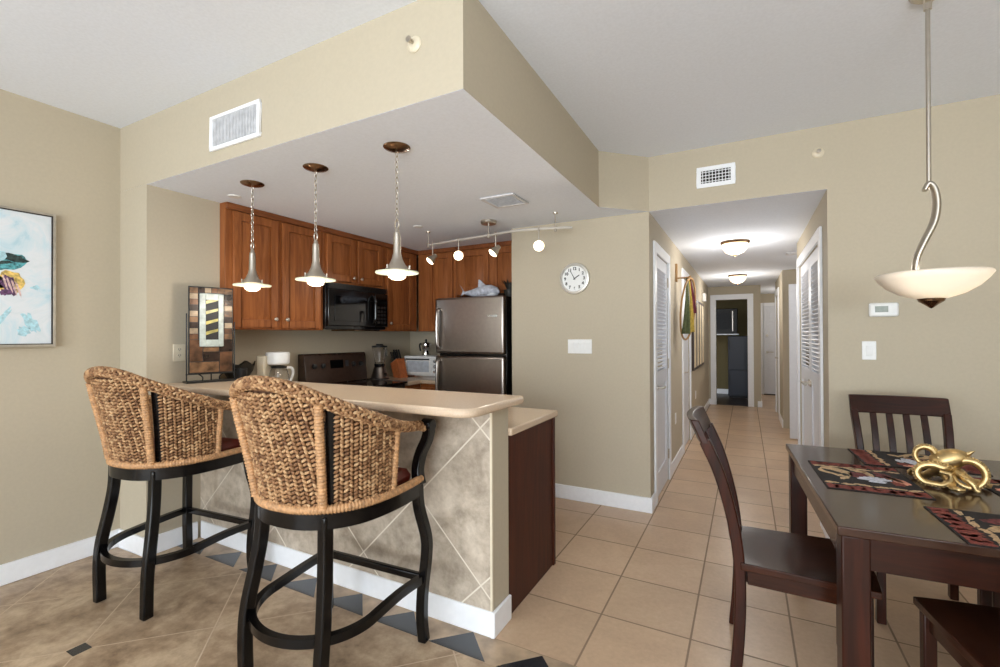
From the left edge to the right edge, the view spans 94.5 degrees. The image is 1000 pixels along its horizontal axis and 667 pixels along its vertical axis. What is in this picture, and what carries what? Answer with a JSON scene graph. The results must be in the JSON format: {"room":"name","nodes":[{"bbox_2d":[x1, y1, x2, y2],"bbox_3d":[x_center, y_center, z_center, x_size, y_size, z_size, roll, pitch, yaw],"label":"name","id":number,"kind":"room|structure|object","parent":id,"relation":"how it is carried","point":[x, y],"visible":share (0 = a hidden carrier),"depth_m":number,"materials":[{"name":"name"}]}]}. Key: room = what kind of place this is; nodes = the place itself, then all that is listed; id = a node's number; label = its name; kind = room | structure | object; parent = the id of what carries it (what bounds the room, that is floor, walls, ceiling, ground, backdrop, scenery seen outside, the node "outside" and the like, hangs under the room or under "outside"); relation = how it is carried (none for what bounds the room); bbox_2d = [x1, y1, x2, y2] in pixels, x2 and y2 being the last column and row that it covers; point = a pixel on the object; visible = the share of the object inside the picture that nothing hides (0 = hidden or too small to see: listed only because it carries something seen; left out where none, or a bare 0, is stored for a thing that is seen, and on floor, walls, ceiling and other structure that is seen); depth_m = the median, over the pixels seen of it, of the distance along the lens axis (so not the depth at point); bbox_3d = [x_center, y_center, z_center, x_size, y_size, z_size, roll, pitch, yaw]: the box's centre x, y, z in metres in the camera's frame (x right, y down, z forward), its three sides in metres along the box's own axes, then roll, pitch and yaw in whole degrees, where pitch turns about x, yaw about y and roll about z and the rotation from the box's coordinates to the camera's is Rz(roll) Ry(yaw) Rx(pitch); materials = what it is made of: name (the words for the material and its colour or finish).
{"room":"dining area","nodes":[
{"label":"dining area","id":0,"kind":"room"},
{"bbox_2d":[120,184,219,536],"bbox_3d":[-2.242,0.229,3.160,0.330,2.320,0.455,0,0,28],"label":"wall","id":1,"kind":"structure","parent":0,"point":[170,240],"depth_m":2.99,"materials":[{"name":"beige paint"}]},
{"bbox_2d":[173,344,184,360],"bbox_3d":[-2.112,0.126,3.045,0.010,0.112,0.076,0,0,28],"label":"wall outlet","id":2,"kind":"object","parent":1,"relation":"attached to","point":[178,349],"visible":1,"depth_m":3.04,"materials":[{"name":"beige plastic"}]},
{"bbox_2d":[0,89,409,564],"bbox_3d":[-3.023,-0.034,2.175,0.120,2.840,8.200,0,0,28],"label":"wall","id":3,"kind":"structure","parent":0,"point":[62,163],"depth_m":2.79,"materials":[{"name":"beige paint"}]},
{"bbox_2d":[0,205,55,346],"bbox_3d":[-2.839,-0.314,2.350,0.045,0.776,0.872,0,0,28],"label":"framed canvas","id":4,"kind":"object","parent":3,"relation":"attached to","point":[27,237],"visible":1,"depth_m":2.62,"materials":[{"name":"multicoloured fabric"}]},
{"bbox_2d":[0,521,197,585],"bbox_3d":[-3.470,1.321,0.826,0.349,0.115,5.410,0,0,28],"label":"baseboard","id":5,"kind":"structure","parent":3,"relation":"attached to","point":[25,567],"depth_m":2.80,"materials":[{"name":"white paint"}]},
{"bbox_2d":[220,202,323,330],"bbox_3d":[-1.888,-0.477,3.717,0.438,0.898,0.853,0,0,28],"label":"upper cabinet","id":6,"kind":"object","parent":3,"relation":"attached to","point":[283,245],"visible":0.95,"depth_m":3.56,"materials":[{"name":"brown wood"}]},
{"bbox_2d":[323,227,384,288],"bbox_3d":[-1.510,-0.687,4.431,0.438,0.473,0.756,0,0,28],"label":"upper cabinet","id":7,"kind":"object","parent":3,"relation":"attached to","point":[348,258],"visible":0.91,"depth_m":4.29,"materials":[{"name":"brown wood"}]},
{"bbox_2d":[323,282,386,330],"bbox_3d":[-1.478,-0.236,4.412,0.506,0.425,0.752,0,0,28],"label":"microwave oven","id":8,"kind":"object","parent":7,"relation":"attached to","point":[346,307],"visible":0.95,"depth_m":4.25,"materials":[{"name":"black plastic"}]},
{"bbox_2d":[367,243,417,331],"bbox_3d":[-1.205,-0.472,5.001,0.438,0.898,0.535,0,0,28],"label":"upper cabinet","id":9,"kind":"object","parent":3,"relation":"attached to","point":[401,294],"visible":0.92,"depth_m":4.92,"materials":[{"name":"brown wood"}]},
{"bbox_2d":[201,394,508,611],"bbox_3d":[-1.003,0.868,2.701,2.281,1.028,0.167,0,0,28],"label":"wall","id":10,"kind":"structure","parent":0,"point":[466,466],"depth_m":2.22,"materials":[{"name":"beige tile"}]},
{"bbox_2d":[166,381,523,417],"bbox_3d":[-1.024,0.333,2.610,2.334,0.038,0.520,0,0,28],"label":"countertop","id":11,"kind":"structure","parent":10,"relation":"on","point":[452,404],"depth_m":2.22,"materials":[{"name":"stone"}]},
{"bbox_2d":[182,286,236,383],"bbox_3d":[-1.918,0.006,3.070,0.100,0.628,0.300,-1,-1,43],"label":"art panel","id":12,"kind":"object","parent":11,"relation":"on","point":[210,309],"visible":0.99,"depth_m":3.06,"materials":[{"name":"multicoloured"}]},
{"bbox_2d":[235,368,246,378],"bbox_3d":[-1.842,0.284,3.284,0.084,0.075,0.083,0,0,28],"label":"candle holder","id":13,"kind":"object","parent":11,"relation":"on","point":[239,372],"visible":0.73,"depth_m":3.25,"materials":[{"name":"black metal"}]},
{"bbox_2d":[201,520,511,638],"bbox_3d":[-0.991,1.324,2.686,2.280,0.115,0.179,0,0,28],"label":"baseboard","id":14,"kind":"structure","parent":10,"relation":"attached to","point":[481,621],"depth_m":2.37,"materials":[{"name":"white paint"}]},
{"bbox_2d":[120,0,648,210],"bbox_3d":[-0.648,-1.146,3.360,2.975,0.418,2.296,0,0,28],"label":"soffit","id":15,"kind":"structure","parent":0,"point":[368,69],"depth_m":2.23,"materials":[{"name":"beige paint"}]},
{"bbox_2d":[209,99,261,151],"bbox_3d":[-1.413,-1.101,2.459,0.436,0.190,0.014,0,0,28],"label":"air vent","id":16,"kind":"object","parent":15,"relation":"in","point":[242,123],"visible":1,"depth_m":2.45,"materials":[{"name":"metal"}]},
{"bbox_2d":[405,35,420,52],"bbox_3d":[-0.361,-1.188,1.882,0.068,0.068,0.045,0,0,28],"label":"sprinkler","id":17,"kind":"object","parent":15,"relation":"attached to","point":[414,43],"visible":1,"depth_m":1.89,"materials":[{"name":"beige plastic"}]},
{"bbox_2d":[410,258,439,386],"bbox_3d":[-0.238,0.235,5.268,1.890,2.320,0.120,0,0,28],"label":"wall","id":18,"kind":"structure","parent":0,"point":[417,337],"depth_m":5.60,"materials":[{"name":"beige paint"}]},
{"bbox_2d":[418,247,464,331],"bbox_3d":[-0.621,-0.473,5.183,0.512,0.898,0.385,0,0,28],"label":"upper cabinet","id":19,"kind":"object","parent":18,"relation":"attached to","point":[437,280],"visible":0.62,"depth_m":5.06,"materials":[{"name":"brown wood"}]},
{"bbox_2d":[456,240,511,296],"bbox_3d":[0.002,-0.667,4.869,0.875,0.518,0.357,0,0,28],"label":"upper cabinet","id":20,"kind":"object","parent":18,"relation":"attached to","point":[477,263],"visible":0.43,"depth_m":4.76,"materials":[{"name":"brown wood"}]},
{"bbox_2d":[132,89,826,293],"bbox_3d":[2.631,-0.968,6.483,5.830,0.080,10.889,0,0,28],"label":"ceiling","id":21,"kind":"structure","parent":0,"point":[460,154],"depth_m":3.09,"materials":[{"name":"paint"}]},
{"bbox_2d":[228,194,240,198],"bbox_3d":[-1.804,-0.929,3.138,0.080,0.007,0.080,0,0,28],"label":"cap","id":22,"kind":"object","parent":21,"relation":"attached to","point":[229,195],"visible":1,"depth_m":3.13,"materials":[{"name":"white plastic"}]},
{"bbox_2d":[232,180,271,290],"bbox_3d":[-1.542,-0.599,2.879,0.216,0.673,0.216,0,0,28],"label":"pendant lamp","id":23,"kind":"object","parent":21,"relation":"hanging from","point":[252,282],"visible":1,"depth_m":2.86,"materials":[{"name":"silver metal"}]},
{"bbox_2d":[295,163,335,285],"bbox_3d":[-1.041,-0.602,2.612,0.216,0.673,0.216,0,0,28],"label":"pendant lamp","id":24,"kind":"object","parent":21,"relation":"hanging from","point":[315,276],"visible":1,"depth_m":2.59,"materials":[{"name":"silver metal"}]},
{"bbox_2d":[375,141,418,279],"bbox_3d":[-0.520,-0.606,2.335,0.216,0.673,0.216,0,0,28],"label":"pendant lamp","id":25,"kind":"object","parent":21,"relation":"hanging from","point":[396,270],"visible":1,"depth_m":2.31,"materials":[{"name":"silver metal"}]},
{"bbox_2d":[426,212,571,263],"bbox_3d":[-0.081,-0.782,3.852,1.400,0.306,0.171,0,0,28],"label":"track light","id":26,"kind":"object","parent":21,"relation":"attached to","point":[538,245],"visible":1,"depth_m":3.79,"materials":[{"name":"silver metal"}]},
{"bbox_2d":[480,193,528,208],"bbox_3d":[0.034,-0.933,3.260,0.266,0.011,0.260,0,0,28],"label":"ceiling vent","id":27,"kind":"object","parent":21,"relation":"in","point":[510,199],"visible":1,"depth_m":3.25,"materials":[{"name":"grey metal"}]},
{"bbox_2d":[720,239,749,256],"bbox_3d":[2.403,-0.861,4.729,0.276,0.155,0.276,0,0,28],"label":"ceiling light","id":28,"kind":"object","parent":21,"relation":"attached to","point":[734,247],"visible":1,"depth_m":4.65,"materials":[{"name":"white glass"}]},
{"bbox_2d":[728,274,746,284],"bbox_3d":[3.764,-0.850,7.323,0.276,0.155,0.276,0,0,28],"label":"ceiling light","id":29,"kind":"object","parent":21,"relation":"attached to","point":[735,278],"visible":1,"depth_m":7.24,"materials":[{"name":"white glass"}]},
{"bbox_2d":[0,393,976,666],"bbox_3d":[1.798,1.427,4.032,6.630,0.104,16.020,0,0,28],"label":"floor","id":30,"kind":"structure","parent":0,"point":[624,587],"depth_m":2.32,"materials":[{"name":"tile"}]},
{"bbox_2d":[83,366,255,620],"bbox_3d":[-1.808,0.772,2.525,0.676,1.227,0.680,0,0,23],"label":"bar stool","id":31,"kind":"object","parent":30,"relation":"on","point":[184,443],"visible":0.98,"depth_m":2.31,"materials":[{"name":"wicker"}]},
{"bbox_2d":[153,437,240,460],"bbox_3d":[-1.800,0.635,2.547,0.515,0.088,0.452,0,0,23],"label":"cushion","id":32,"kind":"object","parent":31,"relation":"on","point":[180,453],"depth_m":2.35,"materials":[{"name":"red leather"}]},
{"bbox_2d":[229,375,435,666],"bbox_3d":[-0.726,0.764,1.932,0.676,1.227,0.680,0,0,25],"label":"bar stool","id":33,"kind":"object","parent":30,"relation":"on","point":[315,460],"visible":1,"depth_m":1.71,"materials":[{"name":"wicker"}]},
{"bbox_2d":[325,458,410,485],"bbox_3d":[-0.717,0.627,1.954,0.515,0.088,0.452,0,0,25],"label":"cushion","id":34,"kind":"object","parent":33,"relation":"on","point":[403,476],"depth_m":1.99,"materials":[{"name":"red leather"}]},
{"bbox_2d":[298,352,407,387],"bbox_3d":[-1.365,0.766,4.386,0.712,1.155,0.771,0,0,28],"label":"range","id":35,"kind":"object","parent":30,"relation":"on","point":[345,368],"visible":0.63,"depth_m":4.45,"materials":[{"name":"black metal"}]},
{"bbox_2d":[330,379,407,386],"bbox_3d":[-1.389,0.484,4.399,0.660,0.027,0.771,0,0,28],"label":"cooktop","id":36,"kind":"object","parent":35,"relation":"in","point":[361,382],"depth_m":4.49,"materials":[{"name":"black metal"}]},
{"bbox_2d":[405,384,420,388],"bbox_3d":[-1.140,0.959,4.841,0.682,0.875,0.236,0,0,28],"label":"base cabinet","id":37,"kind":"object","parent":30,"relation":"on","point":[416,386],"visible":0.04,"depth_m":4.71,"materials":[{"name":"brown wood"}]},
{"bbox_2d":[367,375,434,385],"bbox_3d":[-0.909,0.502,5.070,0.883,0.038,0.854,0,0,28],"label":"countertop","id":38,"kind":"structure","parent":37,"relation":"on","point":[411,380],"depth_m":4.80,"materials":[{"name":"stone"}]},
{"bbox_2d":[370,344,388,379],"bbox_3d":[-1.280,0.296,4.916,0.198,0.373,0.198,0,0,-17],"label":"blender","id":39,"kind":"object","parent":38,"relation":"on","point":[380,351],"visible":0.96,"depth_m":4.86,"materials":[{"name":"silver metal"}]},
{"bbox_2d":[372,347,386,363],"bbox_3d":[-1.280,0.234,4.916,0.156,0.172,0.156,0,0,28],"label":"jar","id":40,"kind":"object","parent":39,"relation":"on","point":[379,353],"depth_m":4.87,"materials":[{"name":"clear glass"}]},
{"bbox_2d":[390,358,407,377],"bbox_3d":[-1.116,0.379,5.108,0.202,0.208,0.100,-1,-1,44],"label":"knife block","id":41,"kind":"object","parent":38,"relation":"on","point":[398,366],"visible":1,"depth_m":5.07,"materials":[{"name":"orange wood"}]},
{"bbox_2d":[404,355,437,377],"bbox_3d":[-0.808,0.365,5.198,0.470,0.235,0.342,0,0,25],"label":"toaster oven","id":42,"kind":"object","parent":38,"relation":"on","point":[416,365],"visible":0.67,"depth_m":5.07,"materials":[{"name":"white plastic"}]},
{"bbox_2d":[408,375,434,377],"bbox_3d":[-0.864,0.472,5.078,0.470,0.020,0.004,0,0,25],"label":"tray","id":43,"kind":"object","parent":42,"relation":"on","point":[424,376],"depth_m":5.06,"materials":[{"name":"silver metal"}]},
{"bbox_2d":[419,339,430,355],"bbox_3d":[-0.845,0.155,5.229,0.126,0.186,0.130,0,0,-18],"label":"coffee pot","id":44,"kind":"object","parent":42,"relation":"on","point":[426,345],"visible":1,"depth_m":5.19,"materials":[{"name":"silver metal"}]},
{"bbox_2d":[421,384,434,389],"bbox_3d":[-0.590,0.957,4.994,0.235,0.875,0.652,0,0,28],"label":"base cabinet","id":45,"kind":"object","parent":30,"relation":"on","point":[423,386],"visible":0.06,"depth_m":4.75,"materials":[{"name":"brown wood"}]},
{"bbox_2d":[435,295,511,394],"bbox_3d":[-0.149,0.521,4.685,0.770,1.740,0.774,0,0,28],"label":"refrigerator","id":46,"kind":"object","parent":30,"relation":"on","point":[473,335],"visible":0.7,"depth_m":4.37,"materials":[{"name":"silver metal"}]},
{"bbox_2d":[461,280,499,296],"bbox_3d":[-0.203,-0.444,4.566,0.394,0.182,0.233,0,0,-2],"label":"toy shark","id":47,"kind":"object","parent":46,"relation":"on","point":[482,289],"visible":0.95,"depth_m":4.51,"materials":[{"name":"grey plastic"}]},
{"bbox_2d":[503,280,511,296],"bbox_3d":[0.093,-0.436,4.472,0.170,0.168,0.140,0,0,28],"label":"plant","id":48,"kind":"object","parent":46,"relation":"on","point":[508,291],"visible":0.66,"depth_m":4.43,"materials":[{"name":"green plant"}]},
{"bbox_2d":[508,417,555,612],"bbox_3d":[-0.665,0.945,2.989,1.966,0.875,0.652,0,0,28],"label":"base cabinet","id":49,"kind":"object","parent":30,"relation":"on","point":[531,451],"visible":0.15,"depth_m":2.47,"materials":[{"name":"brown wood"}]},
{"bbox_2d":[508,407,557,435],"bbox_3d":[-0.660,0.487,2.977,1.957,0.038,0.630,0,0,28],"label":"countertop","id":50,"kind":"structure","parent":49,"relation":"on","point":[520,419],"depth_m":2.57,"materials":[{"name":"stone"}]},
{"bbox_2d":[728,336,747,397],"bbox_3d":[5.336,0.729,10.277,0.460,1.345,0.637,0,0,28],"label":"cabinet","id":51,"kind":"object","parent":30,"relation":"on","point":[737,345],"visible":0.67,"depth_m":10.05,"materials":[{"name":"blue metal"}]},
{"bbox_2d":[687,406,882,666],"bbox_3d":[1.152,0.862,1.952,0.673,1.017,0.462,0,0,26],"label":"dining chair","id":52,"kind":"object","parent":30,"relation":"on","point":[801,565],"visible":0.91,"depth_m":1.85,"materials":[{"name":"brown wood"}]},
{"bbox_2d":[786,444,999,666],"bbox_3d":[1.744,0.988,1.833,0.900,0.755,1.240,0,0,25],"label":"dining table","id":53,"kind":"object","parent":30,"relation":"on","point":[882,533],"visible":0.78,"depth_m":1.47,"materials":[{"name":"brown wood"}]},
{"bbox_2d":[808,460,935,499],"bbox_3d":[1.539,0.609,1.959,0.330,0.004,0.440,0,0,25],"label":"placemat","id":54,"kind":"object","parent":53,"relation":"on","point":[862,478],"visible":1,"depth_m":1.92,"materials":[{"name":"fabric"}]},
{"bbox_2d":[847,448,992,475],"bbox_3d":[1.975,0.609,2.214,0.440,0.004,0.330,0,0,25],"label":"placemat","id":55,"kind":"object","parent":53,"relation":"on","point":[868,457],"visible":0.61,"depth_m":2.23,"materials":[{"name":"fabric"}]},
{"bbox_2d":[907,443,992,493],"bbox_3d":[1.796,0.527,1.855,0.246,0.159,0.232,-1,-1,44],"label":"figurine","id":56,"kind":"object","parent":53,"relation":"on","point":[947,464],"visible":1,"depth_m":1.80,"materials":[{"name":"gold metal"}]},
{"bbox_2d":[923,506,999,548],"bbox_3d":[1.619,0.605,1.385,0.440,0.004,0.330,0,0,25],"label":"placemat","id":57,"kind":"object","parent":53,"relation":"on","point":[975,528],"visible":1,"depth_m":1.46,"materials":[{"name":"fabric"}]},
{"bbox_2d":[972,477,999,495],"bbox_3d":[2.036,0.606,1.690,0.330,0.004,0.440,0,0,25],"label":"placemat","id":58,"kind":"object","parent":53,"relation":"on","point":[996,483],"visible":0.44,"depth_m":1.84,"materials":[{"name":"fabric"}]},
{"bbox_2d":[848,394,999,624],"bbox_3d":[2.099,0.860,2.344,0.462,1.017,0.673,0,0,27],"label":"dining chair","id":59,"kind":"object","parent":30,"relation":"on","point":[890,405],"visible":0.35,"depth_m":2.55,"materials":[{"name":"brown wood"}]},
{"bbox_2d":[913,596,999,666],"bbox_3d":[1.523,0.855,1.222,0.462,1.017,0.673,0,0,22],"label":"dining chair","id":60,"kind":"object","parent":30,"relation":"on","point":[969,632],"visible":1,"depth_m":1.46,"materials":[{"name":"brown wood"}]},
{"bbox_2d":[977,589,991,605],"bbox_3d":[2.142,0.855,1.602,0.673,1.017,0.462,0,0,28],"label":"dining chair","id":61,"kind":"object","parent":30,"relation":"on","point":[984,597],"visible":0.02,"depth_m":1.89,"materials":[{"name":"brown wood"}]},
{"bbox_3d":[-1.614,0.955,3.949,0.682,0.875,0.185,0,0,28],"label":"base cabinet","id":62,"kind":"object","parent":30,"relation":"on","visible":0},
{"bbox_3d":[-1.778,0.496,3.670,0.663,0.038,0.875,0,0,28],"label":"countertop","id":63,"kind":"structure","parent":62,"relation":"on","visible":0},
{"bbox_2d":[224,361,255,377],"bbox_3d":[-2.020,0.345,3.565,0.240,0.263,0.240,0,0,28],"label":"bowl","id":64,"kind":"object","parent":63,"relation":"on","point":[245,364],"visible":0.27,"depth_m":3.52,"materials":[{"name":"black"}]},
{"bbox_2d":[257,352,293,380],"bbox_3d":[-1.832,0.313,3.788,0.212,0.330,0.231,0,0,0],"label":"coffee maker","id":65,"kind":"object","parent":63,"relation":"on","point":[271,364],"visible":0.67,"depth_m":3.71,"materials":[{"name":"beige plastic"}]},
{"bbox_2d":[265,352,289,364],"bbox_3d":[-1.818,0.200,3.783,0.184,0.105,0.184,0,0,0],"label":"basket","id":66,"kind":"object","parent":65,"relation":"on","point":[271,358],"depth_m":3.71,"materials":[{"name":"white plastic"}]},
{"bbox_2d":[0,0,999,156],"bbox_3d":[-0.264,-1.428,0.195,6.630,0.100,7.286,0,0,28],"label":"ceiling","id":67,"kind":"structure","parent":0,"point":[645,78],"depth_m":2.26,"materials":[{"name":"white paint"}]},
{"bbox_2d":[874,0,995,307],"bbox_3d":[1.721,-0.737,1.851,0.356,1.275,0.356,0,0,28],"label":"dining pendant","id":68,"kind":"object","parent":67,"relation":"hanging from","point":[931,287],"visible":1,"depth_m":1.82,"materials":[{"name":"glass"}]},
{"bbox_2d":[652,216,708,492],"bbox_3d":[2.623,0.232,6.451,0.120,2.320,6.244,0,0,28],"label":"wall","id":69,"kind":"structure","parent":0,"point":[700,376],"depth_m":5.06,"materials":[{"name":"beige paint"}]},
{"bbox_2d":[653,240,671,505],"bbox_3d":[1.436,0.316,4.071,0.018,2.129,0.850,0,0,28],"label":"door frame","id":70,"kind":"structure","parent":69,"relation":"attached to","point":[658,250],"depth_m":3.75,"materials":[{"name":"white paint"}]},
{"bbox_2d":[657,256,669,495],"bbox_3d":[1.443,0.356,4.072,0.104,2.025,0.682,0,0,28],"label":"door","id":71,"kind":"structure","parent":69,"relation":"in","point":[662,280],"depth_m":4.16,"materials":[{"name":"white paint"}]},
{"bbox_2d":[675,264,696,340],"bbox_3d":[1.932,-0.331,4.862,0.170,0.810,0.360,-1,-1,45],"label":"wall hanging","id":72,"kind":"object","parent":69,"relation":"attached to","point":[690,296],"depth_m":4.80,"materials":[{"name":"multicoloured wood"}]},
{"bbox_2d":[681,268,691,452],"bbox_3d":[2.314,0.314,5.722,0.018,2.149,0.890,0,0,28],"label":"door frame","id":73,"kind":"structure","parent":69,"relation":"attached to","point":[684,273],"depth_m":5.36,"materials":[{"name":"white paint"}]},
{"bbox_2d":[684,279,688,444],"bbox_3d":[2.312,0.354,5.723,0.103,2.045,0.714,0,0,28],"label":"door","id":74,"kind":"structure","parent":69,"relation":"in","point":[686,362],"depth_m":5.81,"materials":[{"name":"white paint"}]},
{"bbox_2d":[672,399,710,474],"bbox_3d":[2.910,1.335,6.811,0.035,0.115,5.330,0,0,28],"label":"baseboard","id":75,"kind":"structure","parent":69,"relation":"attached to","point":[676,460],"depth_m":4.99,"materials":[{"name":"white paint"}]},
{"bbox_2d":[691,313,696,370],"bbox_3d":[2.713,0.011,6.463,0.030,1.000,0.386,0,0,28],"label":"picture frame","id":76,"kind":"object","parent":69,"relation":"attached to","point":[694,340],"visible":0.57,"depth_m":6.37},
{"bbox_2d":[694,313,695,367],"bbox_3d":[2.713,0.011,6.463,0.028,0.932,0.312,0,0,28],"label":"print","id":77,"kind":"object","parent":76,"relation":"attached to","point":[695,313],"depth_m":6.47},
{"bbox_2d":[696,300,698,368],"bbox_3d":[2.919,0.013,6.851,0.030,1.000,0.386,0,0,28],"label":"picture frame","id":78,"kind":"object","parent":69,"relation":"attached to","point":[697,301],"visible":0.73,"depth_m":6.78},
{"bbox_2d":[697,303,698,365],"bbox_3d":[2.920,0.013,6.851,0.028,0.932,0.312,0,0,28],"label":"print","id":79,"kind":"object","parent":78,"relation":"attached to","point":[697,303],"depth_m":6.84},
{"bbox_2d":[699,302,701,366],"bbox_3d":[3.126,0.015,7.240,0.030,1.000,0.386,0,0,28],"label":"picture frame","id":80,"kind":"object","parent":69,"relation":"attached to","point":[700,311],"visible":0.7,"depth_m":7.21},
{"bbox_2d":[700,305,701,363],"bbox_3d":[3.127,0.015,7.240,0.028,0.932,0.312,0,0,28],"label":"print","id":81,"kind":"object","parent":80,"relation":"attached to","point":[700,305],"depth_m":7.25},
{"bbox_2d":[701,304,703,364],"bbox_3d":[3.333,0.017,7.628,0.030,1.000,0.386,0,0,28],"label":"picture frame","id":82,"kind":"object","parent":69,"relation":"attached to","point":[702,305],"visible":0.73,"depth_m":7.58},
{"bbox_2d":[702,306,703,362],"bbox_3d":[3.333,0.017,7.628,0.028,0.932,0.312,0,0,28],"label":"print","id":83,"kind":"object","parent":82,"relation":"attached to","point":[702,306],"depth_m":7.63},
{"bbox_2d":[716,299,747,388],"bbox_3d":[4.344,0.225,10.261,2.230,2.370,2.000,0,0,28],"label":"wall","id":84,"kind":"structure","parent":0,"point":[741,305],"depth_m":10.79,"materials":[{"name":"green paint"}]},
{"bbox_2d":[717,389,727,393],"bbox_3d":[4.811,1.355,11.018,2.130,0.115,0.015,0,0,28],"label":"baseboard","id":85,"kind":"structure","parent":84,"relation":"attached to","point":[720,391],"depth_m":10.80,"materials":[{"name":"white paint"}]},
{"bbox_3d":[5.088,0.031,10.546,0.640,0.045,0.600,0,0,28],"label":"wall shelf","id":86,"kind":"object","parent":84,"relation":"attached to","visible":0},
{"bbox_2d":[716,308,737,333],"bbox_3d":[5.080,-0.273,10.514,0.580,0.560,0.506,0,0,28],"label":"television","id":87,"kind":"object","parent":86,"relation":"on","point":[726,319],"visible":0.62,"depth_m":10.25,"materials":[{"name":"black plastic"}]},
{"bbox_2d":[708,285,760,406],"bbox_3d":[5.017,0.245,9.988,1.025,2.320,2.250,0,0,28],"label":"wall","id":88,"kind":"structure","parent":0,"point":[755,290],"depth_m":8.80,"materials":[{"name":"beige paint"}]},
{"bbox_2d":[710,294,753,406],"bbox_3d":[4.528,0.319,9.031,0.750,2.164,0.138,0,0,28],"label":"door frame","id":89,"kind":"structure","parent":88,"relation":"attached to","point":[750,319],"depth_m":8.93,"materials":[{"name":"white paint"}]},
{"bbox_2d":[512,94,999,497],"bbox_3d":[2.458,0.002,3.385,4.840,2.740,0.914,0,0,28],"label":"wall","id":90,"kind":"structure","parent":0,"point":[872,170],"depth_m":3.01,"materials":[{"name":"beige paint"}]},
{"bbox_2d":[560,263,589,293],"bbox_3d":[0.617,-0.456,3.832,0.260,0.260,0.030,0,0,28],"label":"wall clock","id":91,"kind":"object","parent":90,"relation":"attached to","point":[575,277],"visible":1,"depth_m":3.83,"materials":[{"name":"white plastic"}]},
{"bbox_2d":[568,339,591,353],"bbox_3d":[0.661,0.108,3.816,0.197,0.116,0.012,0,0,28],"label":"light switch","id":92,"kind":"object","parent":90,"relation":"attached to","point":[575,346],"visible":1,"depth_m":3.81,"materials":[{"name":"white plastic"}]},
{"bbox_2d":[555,483,655,513],"bbox_3d":[0.672,1.325,3.885,1.200,0.115,0.159,0,0,28],"label":"baseboard","id":93,"kind":"structure","parent":90,"relation":"attached to","point":[600,497],"depth_m":3.70,"materials":[{"name":"white paint"}]},
{"bbox_2d":[696,162,735,188],"bbox_3d":[1.560,-1.141,3.345,0.260,0.152,0.010,0,0,28],"label":"air vent","id":94,"kind":"object","parent":90,"relation":"in","point":[722,174],"visible":1,"depth_m":3.34,"materials":[{"name":"metal"}]},
{"bbox_2d":[812,148,823,157],"bbox_3d":[2.095,-1.196,3.040,0.068,0.068,0.045,0,0,28],"label":"sprinkler","id":95,"kind":"object","parent":90,"relation":"attached to","point":[818,152],"visible":1,"depth_m":3.05,"materials":[{"name":"beige plastic"}]},
{"bbox_2d":[862,341,875,359],"bbox_3d":[2.336,0.108,2.925,0.073,0.118,0.012,0,0,28],"label":"light switch","id":96,"kind":"object","parent":90,"relation":"attached to","point":[868,347],"visible":1,"depth_m":2.92,"materials":[{"name":"white plastic"}]},
{"bbox_2d":[869,302,898,316],"bbox_3d":[2.394,-0.149,2.886,0.148,0.088,0.029,0,0,28],"label":"thermostat","id":97,"kind":"object","parent":90,"relation":"attached to","point":[891,309],"visible":1,"depth_m":2.88,"materials":[{"name":"white plastic"}]},
{"bbox_2d":[761,294,774,302],"bbox_3d":[6.882,0.240,10.327,1.950,2.320,0.100,0,0,28],"label":"wall","id":98,"kind":"structure","parent":0,"point":[765,298],"depth_m":10.65,"materials":[{"name":"beige paint"}]},
{"bbox_2d":[761,303,774,393],"bbox_3d":[6.488,0.346,10.469,1.040,2.114,0.018,0,0,28],"label":"door frame","id":99,"kind":"structure","parent":98,"relation":"attached to","point":[762,304],"depth_m":10.68,"materials":[{"name":"white paint"}]},
{"bbox_2d":[763,306,774,393],"bbox_3d":[6.467,0.372,10.428,0.900,2.020,0.106,0,0,28],"label":"door","id":100,"kind":"structure","parent":98,"relation":"in","point":[768,311],"depth_m":10.59,"materials":[{"name":"white paint"}]},
{"bbox_2d":[775,196,825,446],"bbox_3d":[4.964,0.223,6.480,1.723,2.320,8.494,0,0,28],"label":"wall","id":101,"kind":"structure","parent":0,"point":[786,277],"depth_m":6.76,"materials":[{"name":"beige paint"}]},
{"bbox_2d":[775,299,777,393],"bbox_3d":[4.718,0.368,7.864,0.103,2.025,0.754,0,0,28],"label":"door","id":102,"kind":"structure","parent":101,"relation":"in","point":[777,299],"depth_m":8.09,"materials":[{"name":"white paint"}]},
{"bbox_2d":[775,287,779,418],"bbox_3d":[4.716,0.321,7.865,0.018,2.144,0.960,0,0,28],"label":"door frame","id":103,"kind":"structure","parent":101,"relation":"attached to","point":[777,289],"depth_m":7.51,"materials":[{"name":"white paint"}]},
{"bbox_2d":[779,413,782,427],"bbox_3d":[4.576,1.334,7.584,0.015,0.115,1.800,0,0,28],"label":"baseboard","id":104,"kind":"structure","parent":101,"relation":"attached to","point":[780,416],"depth_m":7.06,"materials":[{"name":"white paint"}]},
{"bbox_2d":[789,284,818,438],"bbox_3d":[4.128,0.361,5.883,0.760,2.018,0.043,0,0,28],"label":"door","id":105,"kind":"structure","parent":101,"relation":"in","point":[792,287],"depth_m":6.03,"materials":[{"name":"white paint"}]},
{"bbox_2d":[800,257,810,445],"bbox_3d":[2.824,0.352,4.301,0.104,2.025,0.745,0,0,28],"label":"door","id":106,"kind":"structure","parent":101,"relation":"in","point":[805,268],"depth_m":4.33,"materials":[{"name":"white paint"}]},
{"bbox_2d":[796,226,823,529],"bbox_3d":[2.645,0.311,3.972,0.018,2.129,1.670,0,0,28],"label":"door frame","id":107,"kind":"structure","parent":101,"relation":"attached to","point":[816,239],"depth_m":3.29,"materials":[{"name":"white paint"}]},
{"bbox_2d":[802,247,818,445],"bbox_3d":[2.472,0.349,3.640,0.104,2.025,0.745,0,0,28],"label":"door","id":108,"kind":"structure","parent":101,"relation":"in","point":[813,383],"depth_m":3.79,"materials":[{"name":"white paint"}]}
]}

